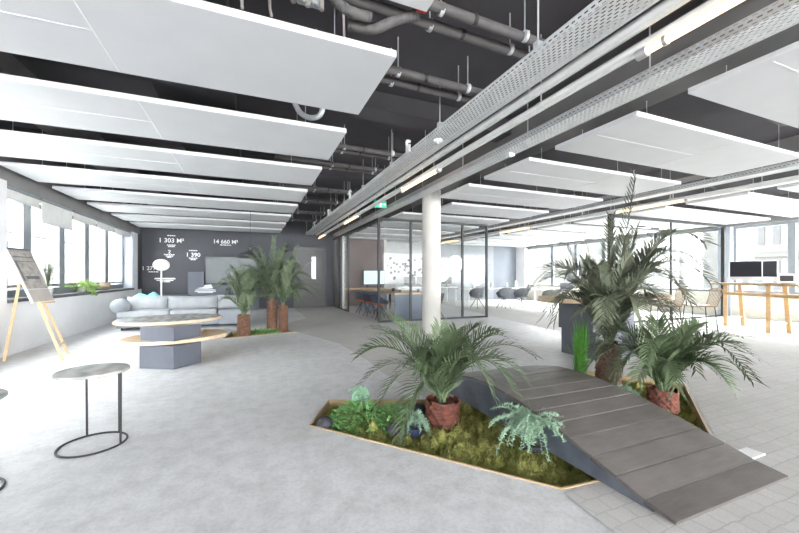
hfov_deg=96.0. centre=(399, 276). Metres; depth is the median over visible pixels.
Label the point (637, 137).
acoustic panel
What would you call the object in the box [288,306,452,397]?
floor
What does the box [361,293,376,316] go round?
chair
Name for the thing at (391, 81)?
insulated pipe
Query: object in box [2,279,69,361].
easel
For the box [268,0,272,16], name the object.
loose cable
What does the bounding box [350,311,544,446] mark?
potted palm
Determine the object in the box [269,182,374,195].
insulated pipe
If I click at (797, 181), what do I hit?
cable tray
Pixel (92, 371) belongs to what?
side table
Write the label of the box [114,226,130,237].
roller blind
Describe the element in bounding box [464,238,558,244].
acoustic panel
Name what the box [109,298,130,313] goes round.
round cushion
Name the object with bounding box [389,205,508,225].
acoustic panel
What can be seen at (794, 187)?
acoustic panel
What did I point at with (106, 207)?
acoustic panel
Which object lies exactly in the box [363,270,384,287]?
screen
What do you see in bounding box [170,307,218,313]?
seat cushion
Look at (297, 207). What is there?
insulated pipe
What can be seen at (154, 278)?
wall lettering
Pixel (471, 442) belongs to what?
moss
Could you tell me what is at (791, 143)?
ceiling beam
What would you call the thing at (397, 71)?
insulated pipe
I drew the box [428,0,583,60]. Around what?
insulated pipe
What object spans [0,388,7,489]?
side table
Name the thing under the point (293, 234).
wall
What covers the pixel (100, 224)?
roller blind
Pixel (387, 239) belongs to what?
acoustic panel
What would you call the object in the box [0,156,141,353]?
wall
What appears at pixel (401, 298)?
meeting table
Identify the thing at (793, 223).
window
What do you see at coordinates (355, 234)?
acoustic panel
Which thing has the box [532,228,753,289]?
window
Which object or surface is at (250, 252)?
pendant lamp
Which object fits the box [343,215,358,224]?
lamp
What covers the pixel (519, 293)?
shell chair
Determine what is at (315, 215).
insulated pipe
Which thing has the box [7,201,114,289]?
office building
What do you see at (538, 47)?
cable tray
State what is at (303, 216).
ceiling beam
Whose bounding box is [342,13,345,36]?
loose cable
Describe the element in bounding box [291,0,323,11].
valve manifold
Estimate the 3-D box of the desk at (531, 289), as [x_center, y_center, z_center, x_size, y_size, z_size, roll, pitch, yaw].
[5.913,0.828,13.470,1.800,0.745,0.800,0,0,-22]
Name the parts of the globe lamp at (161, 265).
globe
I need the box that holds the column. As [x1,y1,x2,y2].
[422,189,440,333]
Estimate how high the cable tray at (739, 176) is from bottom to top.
0.614 m
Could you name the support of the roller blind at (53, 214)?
attached to the window at (57, 231)
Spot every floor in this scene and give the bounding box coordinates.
[0,302,714,532]
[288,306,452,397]
[441,299,798,532]
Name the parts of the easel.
leg, leg, leg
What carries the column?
on the floor at (224, 442)
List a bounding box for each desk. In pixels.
[397,287,457,302]
[454,287,536,307]
[531,289,579,309]
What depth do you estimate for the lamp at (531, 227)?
11.68 m
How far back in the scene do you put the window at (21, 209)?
6.25 m
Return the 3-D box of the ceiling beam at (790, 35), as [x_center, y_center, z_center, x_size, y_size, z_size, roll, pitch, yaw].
[1.924,-2.065,5.120,0.580,0.410,26.000,0,0,-22]
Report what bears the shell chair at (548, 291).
on the floor at (764, 419)
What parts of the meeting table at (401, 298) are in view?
panel, leg, panel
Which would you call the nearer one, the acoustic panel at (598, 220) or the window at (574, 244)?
the acoustic panel at (598, 220)
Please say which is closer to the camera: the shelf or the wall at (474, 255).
the shelf
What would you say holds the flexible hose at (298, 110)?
hanging from the ceiling beam at (382, 107)
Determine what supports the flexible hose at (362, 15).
attached to the valve manifold
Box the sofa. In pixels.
[116,300,250,330]
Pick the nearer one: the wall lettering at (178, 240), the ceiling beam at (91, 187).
the ceiling beam at (91, 187)
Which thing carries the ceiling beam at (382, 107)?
attached to the ceiling
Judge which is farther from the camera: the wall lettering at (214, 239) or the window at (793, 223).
the wall lettering at (214, 239)
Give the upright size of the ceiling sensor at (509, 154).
0.050 m
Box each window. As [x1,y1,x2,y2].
[7,198,26,297]
[27,205,61,293]
[62,216,86,292]
[87,224,106,289]
[107,230,122,288]
[116,232,132,287]
[527,246,551,286]
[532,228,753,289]
[552,243,575,286]
[576,240,603,278]
[604,237,636,260]
[637,233,674,289]
[675,228,717,291]
[734,221,790,293]
[791,220,798,293]
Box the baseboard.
[0,318,116,357]
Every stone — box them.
[316,416,333,428]
[386,422,400,436]
[412,403,425,417]
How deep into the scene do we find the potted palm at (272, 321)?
7.91 m
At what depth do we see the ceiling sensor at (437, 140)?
4.30 m
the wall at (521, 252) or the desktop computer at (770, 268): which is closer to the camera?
the desktop computer at (770, 268)
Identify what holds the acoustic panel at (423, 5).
hanging from the ceiling
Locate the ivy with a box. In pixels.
[250,328,281,335]
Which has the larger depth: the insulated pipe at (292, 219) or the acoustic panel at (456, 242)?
the acoustic panel at (456, 242)
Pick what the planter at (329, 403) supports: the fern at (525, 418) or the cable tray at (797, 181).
the fern at (525, 418)
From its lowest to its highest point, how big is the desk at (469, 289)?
0.745 m
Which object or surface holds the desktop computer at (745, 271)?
on the table at (740, 293)
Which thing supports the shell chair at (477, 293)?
on the floor at (764, 419)
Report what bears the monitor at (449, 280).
on the desk at (397, 287)
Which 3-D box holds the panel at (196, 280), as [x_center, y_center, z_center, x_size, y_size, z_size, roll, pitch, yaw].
[-6.324,0.510,13.034,2.300,1.380,0.220,0,0,-22]
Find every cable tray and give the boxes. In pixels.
[306,0,659,234]
[333,0,798,235]
[441,160,798,238]
[457,167,798,240]
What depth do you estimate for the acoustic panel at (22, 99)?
3.66 m
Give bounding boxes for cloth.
[133,292,147,296]
[146,292,158,296]
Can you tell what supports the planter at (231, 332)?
in the floor at (224, 442)
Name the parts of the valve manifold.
bracket plate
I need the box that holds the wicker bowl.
[98,283,111,289]
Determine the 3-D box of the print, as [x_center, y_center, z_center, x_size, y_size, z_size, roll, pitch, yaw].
[-5.759,-0.130,5.587,0.328,0.622,0.475,0,0,-22]
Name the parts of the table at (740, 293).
leg, leg, long rail, leg, long rail, leg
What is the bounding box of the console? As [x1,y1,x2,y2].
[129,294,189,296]
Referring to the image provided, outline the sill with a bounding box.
[7,288,133,302]
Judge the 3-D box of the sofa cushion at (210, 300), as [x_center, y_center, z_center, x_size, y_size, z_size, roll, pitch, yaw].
[-5.128,0.643,8.953,1.102,0.362,0.274,0,0,-22]
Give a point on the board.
(23, 262)
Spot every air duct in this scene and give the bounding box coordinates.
[0,51,186,223]
[149,0,246,226]
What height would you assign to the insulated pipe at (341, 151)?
0.374 m
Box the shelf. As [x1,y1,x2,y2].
[120,329,226,345]
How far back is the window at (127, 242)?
11.23 m
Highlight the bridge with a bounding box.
[426,365,788,524]
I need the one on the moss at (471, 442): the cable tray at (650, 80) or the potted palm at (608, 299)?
the potted palm at (608, 299)
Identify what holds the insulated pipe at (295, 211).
hanging from the ceiling
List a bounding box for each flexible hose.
[329,0,372,23]
[348,9,419,34]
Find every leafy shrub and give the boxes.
[328,396,389,435]
[369,402,411,436]
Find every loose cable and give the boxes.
[240,0,243,9]
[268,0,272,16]
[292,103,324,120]
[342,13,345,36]
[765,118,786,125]
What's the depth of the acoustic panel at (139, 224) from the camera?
11.64 m
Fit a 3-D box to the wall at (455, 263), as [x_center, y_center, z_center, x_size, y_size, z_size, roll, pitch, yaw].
[1.027,-0.180,10.104,3.455,2.760,0.055,0,0,-22]
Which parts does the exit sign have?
sign plate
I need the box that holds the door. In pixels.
[294,247,325,307]
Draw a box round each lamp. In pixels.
[153,259,169,295]
[237,246,260,258]
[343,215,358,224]
[400,167,441,192]
[499,226,532,233]
[613,198,689,213]
[634,0,744,60]
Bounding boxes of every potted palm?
[215,263,270,336]
[234,234,307,331]
[254,244,322,332]
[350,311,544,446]
[517,165,724,385]
[578,311,769,415]
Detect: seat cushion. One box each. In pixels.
[116,308,172,317]
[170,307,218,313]
[218,307,250,323]
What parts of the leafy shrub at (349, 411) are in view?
stem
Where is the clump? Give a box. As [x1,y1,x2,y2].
[566,318,592,373]
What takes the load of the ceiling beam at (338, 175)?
attached to the ceiling
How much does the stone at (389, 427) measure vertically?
0.110 m
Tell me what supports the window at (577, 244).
in the wall at (754, 306)
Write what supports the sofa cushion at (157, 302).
on the sofa
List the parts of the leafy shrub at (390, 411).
stem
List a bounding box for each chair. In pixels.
[354,292,370,313]
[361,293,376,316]
[370,294,388,319]
[469,288,484,308]
[496,287,511,308]
[514,287,529,307]
[542,289,561,311]
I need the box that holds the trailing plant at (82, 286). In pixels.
[65,278,100,295]
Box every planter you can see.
[222,329,294,338]
[309,371,710,489]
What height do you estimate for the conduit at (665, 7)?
0.646 m
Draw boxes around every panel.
[0,0,396,114]
[0,73,345,159]
[0,121,321,185]
[0,130,307,201]
[52,182,297,212]
[87,202,290,221]
[111,213,285,227]
[129,221,281,232]
[188,272,258,309]
[344,228,419,242]
[349,232,421,239]
[359,225,454,235]
[372,220,478,230]
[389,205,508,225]
[390,0,433,11]
[440,175,602,209]
[441,198,548,218]
[447,232,535,246]
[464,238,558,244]
[484,148,680,196]
[484,224,586,241]
[508,219,617,238]
[537,208,657,234]
[555,101,798,176]
[574,198,707,229]
[621,206,770,224]
[686,178,798,216]
[688,41,798,127]
[777,183,798,192]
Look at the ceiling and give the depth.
4.36 m
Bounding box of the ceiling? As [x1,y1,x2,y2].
[0,0,798,234]
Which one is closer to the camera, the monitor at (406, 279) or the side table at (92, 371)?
the side table at (92, 371)
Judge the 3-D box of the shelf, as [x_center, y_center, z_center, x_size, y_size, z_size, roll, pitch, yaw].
[-3.221,0.865,5.216,1.290,0.050,1.076,0,0,-22]
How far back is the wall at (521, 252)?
19.37 m
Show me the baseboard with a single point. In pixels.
(18, 350)
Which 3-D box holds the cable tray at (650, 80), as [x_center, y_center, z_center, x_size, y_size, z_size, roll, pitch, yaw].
[0.464,-1.953,7.168,0.252,0.614,15.900,0,0,-22]
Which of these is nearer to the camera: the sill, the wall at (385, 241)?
the sill
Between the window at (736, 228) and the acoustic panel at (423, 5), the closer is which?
the acoustic panel at (423, 5)
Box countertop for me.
[538,294,674,303]
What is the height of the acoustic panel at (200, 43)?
0.662 m
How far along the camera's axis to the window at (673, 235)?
12.91 m
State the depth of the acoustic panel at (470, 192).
7.25 m
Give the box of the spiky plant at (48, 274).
[34,252,62,293]
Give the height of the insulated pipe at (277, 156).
0.384 m
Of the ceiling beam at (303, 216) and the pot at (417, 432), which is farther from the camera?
the ceiling beam at (303, 216)
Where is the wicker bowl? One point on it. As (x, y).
(104, 286)
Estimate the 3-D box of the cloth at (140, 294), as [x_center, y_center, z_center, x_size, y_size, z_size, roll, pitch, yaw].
[-6.312,0.485,8.784,0.315,0.228,0.205,0,0,-22]
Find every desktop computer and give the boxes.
[729,261,762,282]
[760,260,777,282]
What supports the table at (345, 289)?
on the floor at (224, 442)
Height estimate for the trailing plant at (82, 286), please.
0.426 m
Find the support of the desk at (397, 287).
on the floor at (224, 442)
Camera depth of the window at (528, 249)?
19.19 m
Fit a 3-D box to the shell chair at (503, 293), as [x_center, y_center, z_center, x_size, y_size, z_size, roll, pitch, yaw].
[4.038,0.803,13.851,0.634,0.806,0.540,0,0,-42]
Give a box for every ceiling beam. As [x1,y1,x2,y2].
[0,125,418,187]
[11,53,510,141]
[84,185,374,210]
[127,203,349,223]
[342,0,798,231]
[441,135,798,232]
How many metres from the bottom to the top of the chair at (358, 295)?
0.716 m
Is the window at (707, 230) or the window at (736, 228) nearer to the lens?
the window at (736, 228)
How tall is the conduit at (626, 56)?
0.712 m
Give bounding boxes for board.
[4,247,54,302]
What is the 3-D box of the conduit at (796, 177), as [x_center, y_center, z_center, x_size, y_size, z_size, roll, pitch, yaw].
[4.939,-1.894,8.958,0.072,0.732,15.800,0,0,-22]
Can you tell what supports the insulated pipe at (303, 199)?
hanging from the ceiling
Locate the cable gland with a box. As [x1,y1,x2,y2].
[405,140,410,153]
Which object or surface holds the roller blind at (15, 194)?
attached to the wall at (74, 313)
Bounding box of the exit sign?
[374,193,386,207]
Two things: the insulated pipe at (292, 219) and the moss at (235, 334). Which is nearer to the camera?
the moss at (235, 334)
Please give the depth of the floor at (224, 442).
2.39 m
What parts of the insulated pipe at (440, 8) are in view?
hanger rod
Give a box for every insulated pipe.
[267,194,355,206]
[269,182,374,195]
[269,183,370,196]
[274,157,402,177]
[275,154,406,174]
[288,215,326,222]
[289,218,333,221]
[293,207,340,216]
[294,207,343,215]
[302,193,360,205]
[334,137,422,163]
[337,125,428,160]
[344,0,566,71]
[380,48,506,110]
[386,37,516,103]
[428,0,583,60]
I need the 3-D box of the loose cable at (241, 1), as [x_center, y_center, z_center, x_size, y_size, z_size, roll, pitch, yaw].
[-0.968,-1.958,2.292,0.032,0.609,0.164,0,0,6]
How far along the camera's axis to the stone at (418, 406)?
3.12 m
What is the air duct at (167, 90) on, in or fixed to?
hanging from the ceiling beam at (338, 175)
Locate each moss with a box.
[228,330,273,337]
[321,376,701,486]
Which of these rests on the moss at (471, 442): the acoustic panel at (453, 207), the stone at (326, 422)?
the stone at (326, 422)
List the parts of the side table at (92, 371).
leg, leg, leg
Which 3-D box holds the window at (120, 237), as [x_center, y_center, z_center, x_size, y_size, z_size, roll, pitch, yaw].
[-8.365,-0.530,10.532,0.100,1.740,1.390,0,0,-22]
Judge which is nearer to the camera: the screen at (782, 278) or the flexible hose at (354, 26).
the flexible hose at (354, 26)
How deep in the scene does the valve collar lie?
2.59 m
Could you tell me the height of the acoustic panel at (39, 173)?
0.662 m
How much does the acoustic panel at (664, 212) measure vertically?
0.662 m
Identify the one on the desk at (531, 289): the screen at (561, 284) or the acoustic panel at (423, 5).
the screen at (561, 284)
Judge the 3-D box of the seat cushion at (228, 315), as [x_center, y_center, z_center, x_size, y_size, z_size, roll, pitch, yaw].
[-4.144,0.960,9.097,0.730,0.360,0.780,0,0,-22]
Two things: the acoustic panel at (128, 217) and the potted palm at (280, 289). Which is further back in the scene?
the acoustic panel at (128, 217)
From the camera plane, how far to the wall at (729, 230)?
11.04 m
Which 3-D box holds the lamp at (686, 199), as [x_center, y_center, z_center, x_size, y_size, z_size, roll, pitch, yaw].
[5.404,-1.525,7.830,0.072,0.071,1.570,0,0,-22]
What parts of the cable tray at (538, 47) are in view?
hanger rod, hanger rod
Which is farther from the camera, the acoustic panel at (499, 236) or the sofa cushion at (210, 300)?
the acoustic panel at (499, 236)
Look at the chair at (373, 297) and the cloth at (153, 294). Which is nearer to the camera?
the cloth at (153, 294)
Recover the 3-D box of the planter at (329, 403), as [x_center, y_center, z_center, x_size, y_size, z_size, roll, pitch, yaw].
[1.331,1.272,3.215,4.049,0.157,2.070,0,0,-22]
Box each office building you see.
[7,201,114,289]
[753,223,798,291]
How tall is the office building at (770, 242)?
24.120 m
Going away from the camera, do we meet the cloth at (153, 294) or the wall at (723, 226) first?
the cloth at (153, 294)
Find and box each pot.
[405,423,423,438]
[521,441,543,453]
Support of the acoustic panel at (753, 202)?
hanging from the ceiling
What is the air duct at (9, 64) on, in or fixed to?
hanging from the ceiling beam at (338, 175)
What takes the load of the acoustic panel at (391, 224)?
hanging from the ceiling
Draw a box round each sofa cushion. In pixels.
[127,296,167,309]
[168,295,217,308]
[218,295,236,308]
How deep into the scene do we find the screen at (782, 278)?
7.66 m
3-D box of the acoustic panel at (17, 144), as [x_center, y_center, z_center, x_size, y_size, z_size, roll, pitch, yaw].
[-3.336,-1.929,5.023,4.300,0.662,1.010,0,0,-22]
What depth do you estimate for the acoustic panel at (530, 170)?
5.85 m
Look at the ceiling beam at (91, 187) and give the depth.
9.86 m
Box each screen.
[205,256,256,282]
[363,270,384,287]
[560,283,573,288]
[780,276,793,280]
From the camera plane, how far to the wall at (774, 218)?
11.10 m
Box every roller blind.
[7,185,40,208]
[38,198,72,230]
[71,210,96,226]
[96,219,114,232]
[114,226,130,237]
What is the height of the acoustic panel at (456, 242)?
0.662 m
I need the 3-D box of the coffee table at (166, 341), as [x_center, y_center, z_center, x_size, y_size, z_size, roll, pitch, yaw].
[-3.365,0.908,5.379,1.482,0.583,1.439,0,0,29]
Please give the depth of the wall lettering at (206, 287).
12.71 m
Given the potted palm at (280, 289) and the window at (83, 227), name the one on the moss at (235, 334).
the potted palm at (280, 289)
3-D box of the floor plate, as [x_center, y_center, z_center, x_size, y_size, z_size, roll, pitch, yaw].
[2.361,1.192,2.433,0.180,0.008,0.100,0,0,-22]
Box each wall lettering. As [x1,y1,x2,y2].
[154,278,174,281]
[160,235,183,246]
[187,250,199,259]
[195,284,215,292]
[214,239,237,245]
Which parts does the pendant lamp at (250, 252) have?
lamp shade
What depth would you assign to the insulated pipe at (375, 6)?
2.83 m
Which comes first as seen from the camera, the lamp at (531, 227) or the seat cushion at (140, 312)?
the seat cushion at (140, 312)
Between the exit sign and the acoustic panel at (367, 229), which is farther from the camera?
the acoustic panel at (367, 229)
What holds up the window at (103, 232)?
in the wall at (74, 313)
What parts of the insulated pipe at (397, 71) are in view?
hanger rod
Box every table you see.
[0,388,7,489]
[52,363,129,458]
[112,313,226,369]
[344,288,384,308]
[359,289,421,319]
[538,294,674,359]
[710,282,798,333]
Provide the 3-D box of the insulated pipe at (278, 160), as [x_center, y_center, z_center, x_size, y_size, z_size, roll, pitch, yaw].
[-0.959,-2.068,6.394,2.402,0.384,0.108,0,0,-24]
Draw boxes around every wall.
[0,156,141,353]
[138,234,141,288]
[140,214,383,308]
[333,218,376,311]
[377,217,487,322]
[384,227,386,288]
[387,233,515,301]
[516,247,531,298]
[526,193,798,247]
[526,286,798,321]
[608,214,725,322]
[718,226,733,315]
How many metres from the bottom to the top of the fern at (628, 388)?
0.307 m
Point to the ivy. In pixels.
(257, 331)
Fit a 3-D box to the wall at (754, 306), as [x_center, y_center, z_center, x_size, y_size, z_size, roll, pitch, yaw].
[11.508,0.835,8.096,0.350,0.730,24.200,0,0,-22]
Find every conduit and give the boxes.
[315,0,690,235]
[319,0,724,236]
[442,170,798,242]
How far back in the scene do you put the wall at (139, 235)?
11.97 m
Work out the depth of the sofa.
8.49 m
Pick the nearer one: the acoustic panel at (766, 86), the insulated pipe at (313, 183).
the acoustic panel at (766, 86)
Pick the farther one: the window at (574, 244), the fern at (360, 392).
the window at (574, 244)
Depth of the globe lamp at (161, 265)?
10.29 m
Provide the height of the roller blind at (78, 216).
0.200 m
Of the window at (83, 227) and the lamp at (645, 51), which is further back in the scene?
the window at (83, 227)
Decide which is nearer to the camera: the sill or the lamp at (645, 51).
the lamp at (645, 51)
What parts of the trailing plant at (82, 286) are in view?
pot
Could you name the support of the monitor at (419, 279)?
on the desk at (397, 287)
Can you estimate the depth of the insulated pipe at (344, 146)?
5.47 m
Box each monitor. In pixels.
[404,277,414,283]
[417,277,421,283]
[442,277,451,286]
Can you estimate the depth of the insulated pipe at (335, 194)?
9.25 m
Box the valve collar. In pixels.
[415,9,427,13]
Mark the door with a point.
(316, 269)
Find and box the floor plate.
[739,447,765,458]
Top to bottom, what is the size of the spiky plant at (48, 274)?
0.887 m
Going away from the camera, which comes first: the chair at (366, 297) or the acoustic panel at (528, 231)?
the chair at (366, 297)
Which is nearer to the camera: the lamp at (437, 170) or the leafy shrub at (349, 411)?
the leafy shrub at (349, 411)
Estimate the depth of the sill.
7.42 m
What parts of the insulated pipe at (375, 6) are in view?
hanger rod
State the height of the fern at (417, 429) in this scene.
0.264 m
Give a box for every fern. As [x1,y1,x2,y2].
[347,385,370,411]
[400,410,431,438]
[488,402,565,461]
[616,384,640,396]
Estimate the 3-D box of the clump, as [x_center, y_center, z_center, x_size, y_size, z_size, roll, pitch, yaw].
[2.179,0.895,4.407,0.390,0.869,0.444,0,0,15]
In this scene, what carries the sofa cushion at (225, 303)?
on the sofa
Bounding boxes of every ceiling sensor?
[433,138,442,143]
[506,152,514,156]
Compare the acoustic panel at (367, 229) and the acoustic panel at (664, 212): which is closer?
the acoustic panel at (664, 212)
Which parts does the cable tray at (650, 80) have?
hanger rod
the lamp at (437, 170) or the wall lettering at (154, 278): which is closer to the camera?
the lamp at (437, 170)
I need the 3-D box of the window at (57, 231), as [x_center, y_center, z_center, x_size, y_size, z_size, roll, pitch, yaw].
[-6.890,-0.530,6.954,0.100,1.740,1.270,0,0,-22]
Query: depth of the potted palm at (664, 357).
3.26 m
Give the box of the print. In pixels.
[6,247,47,288]
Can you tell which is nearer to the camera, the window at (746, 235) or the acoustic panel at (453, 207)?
the acoustic panel at (453, 207)
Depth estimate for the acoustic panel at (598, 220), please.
10.77 m
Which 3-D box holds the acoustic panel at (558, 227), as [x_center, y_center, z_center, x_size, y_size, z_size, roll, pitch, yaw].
[6.909,-1.929,12.431,4.550,0.662,1.080,0,0,-22]
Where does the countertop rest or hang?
on the table at (565, 320)
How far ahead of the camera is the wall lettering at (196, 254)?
12.77 m
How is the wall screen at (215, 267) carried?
attached to the wall at (293, 234)
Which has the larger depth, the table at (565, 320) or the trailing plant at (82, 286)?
the trailing plant at (82, 286)
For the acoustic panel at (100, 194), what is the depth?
7.53 m
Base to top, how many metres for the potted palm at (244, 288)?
1.588 m
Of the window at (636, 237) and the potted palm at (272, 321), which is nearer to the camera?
the potted palm at (272, 321)
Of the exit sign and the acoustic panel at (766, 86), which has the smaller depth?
the acoustic panel at (766, 86)
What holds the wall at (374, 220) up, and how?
on the floor at (224, 442)
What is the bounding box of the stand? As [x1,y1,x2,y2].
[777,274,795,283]

